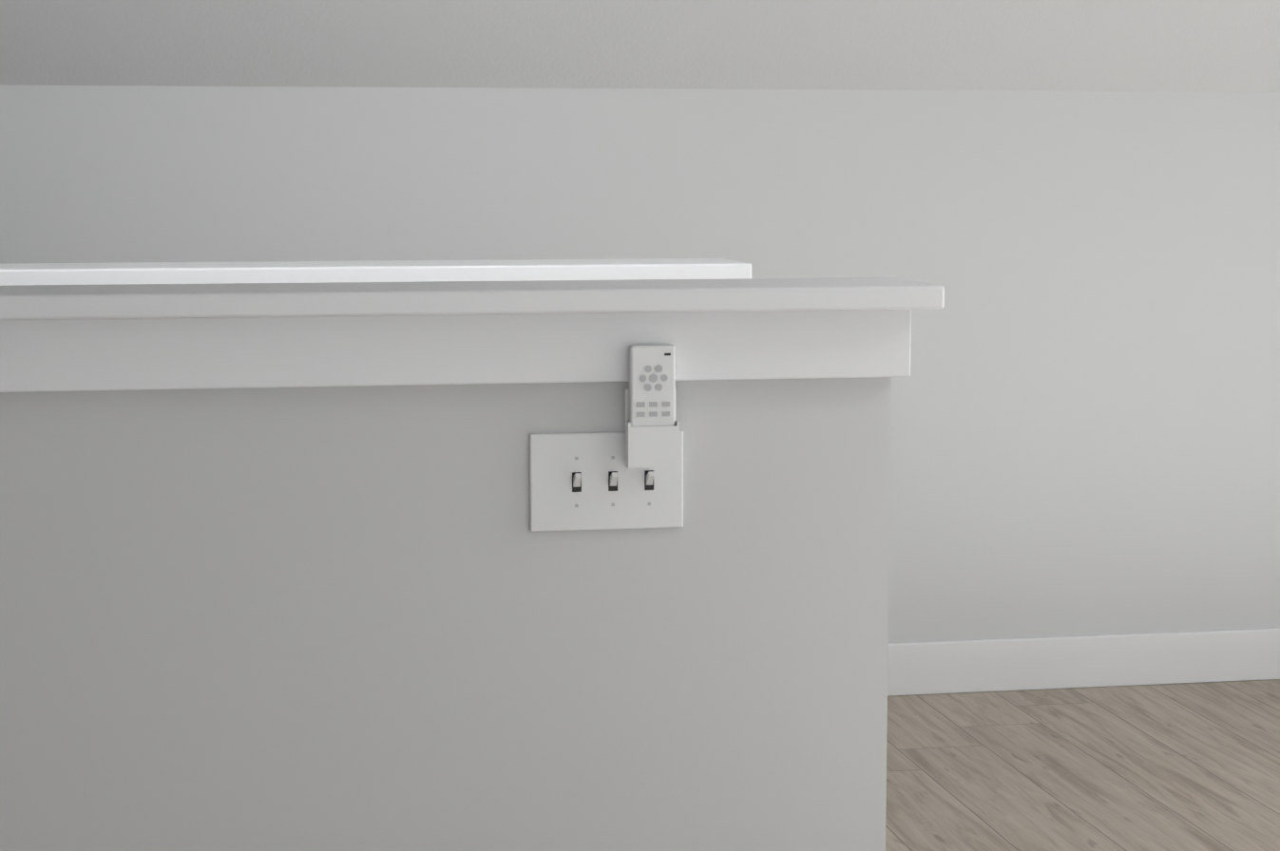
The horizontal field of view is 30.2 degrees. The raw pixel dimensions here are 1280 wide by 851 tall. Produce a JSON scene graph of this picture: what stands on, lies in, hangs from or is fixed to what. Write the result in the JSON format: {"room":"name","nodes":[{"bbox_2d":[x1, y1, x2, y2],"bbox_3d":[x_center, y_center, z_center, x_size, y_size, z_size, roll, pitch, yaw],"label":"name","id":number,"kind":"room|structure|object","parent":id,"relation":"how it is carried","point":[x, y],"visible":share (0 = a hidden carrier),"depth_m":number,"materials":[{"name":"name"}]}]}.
{"room":"stair landing","nodes":[
{"label":"stair landing","id":0,"kind":"room"},
{"bbox_2d":[0,258,751,286],"bbox_3d":[-1.363,0.288,3.863,3.115,1.088,0.225,-1,6,-10],"label":"ledge","id":1,"kind":"structure","parent":0,"point":[251,272],"depth_m":3.89,"materials":[{"name":"white paint"}]},
{"bbox_2d":[0,277,944,850],"bbox_3d":[-1.173,0.390,2.887,3.130,1.102,0.225,-1,6,-10],"label":"wall","id":2,"kind":"structure","parent":0,"point":[283,566],"depth_m":2.97,"materials":[{"name":"white paint"}]},
{"bbox_2d":[529,430,683,532],"bbox_3d":[-0.041,0.071,2.989,0.196,0.124,0.020,-1,6,-10],"label":"switch plate","id":3,"kind":"object","parent":2,"relation":"in","point":[586,481],"visible":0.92,"depth_m":2.99,"materials":[{"name":"white plastic"}]},
{"bbox_2d":[625,344,679,468],"bbox_3d":[0.015,-0.024,2.966,0.065,0.152,0.024,-1,6,-10],"label":"remote","id":4,"kind":"object","parent":2,"relation":"in","point":[652,431],"visible":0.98,"depth_m":2.96,"materials":[{"name":"white plastic"}]},
{"bbox_2d":[0,85,1279,643],"bbox_3d":[0.555,-0.100,5.615,7.860,1.470,0.160,-1,6,-10],"label":"wall","id":5,"kind":"structure","parent":0,"point":[1085,418],"depth_m":5.54,"materials":[{"name":"white paint"}]},
{"bbox_2d":[887,628,1279,696],"bbox_3d":[1.094,0.890,2.814,7.540,0.125,5.727,-1,6,-10],"label":"baseboard","id":6,"kind":"structure","parent":5,"relation":"attached to","point":[1029,664],"depth_m":5.69,"materials":[{"name":"white paint"}]},
{"bbox_2d":[0,0,1279,92],"bbox_3d":[1.094,-1.050,2.597,7.860,1.492,6.047,-1,6,-10],"label":"ceiling","id":7,"kind":"structure","parent":0,"point":[1204,46],"depth_m":5.25,"materials":[{"name":"white paint"}]},
{"bbox_2d":[885,679,1279,850],"bbox_3d":[1.094,1.012,2.828,7.860,0.120,6.047,-1,6,-10],"label":"floor","id":8,"kind":"structure","parent":0,"point":[1191,767],"depth_m":4.93,"materials":[{"name":"brown wood"}]}
]}

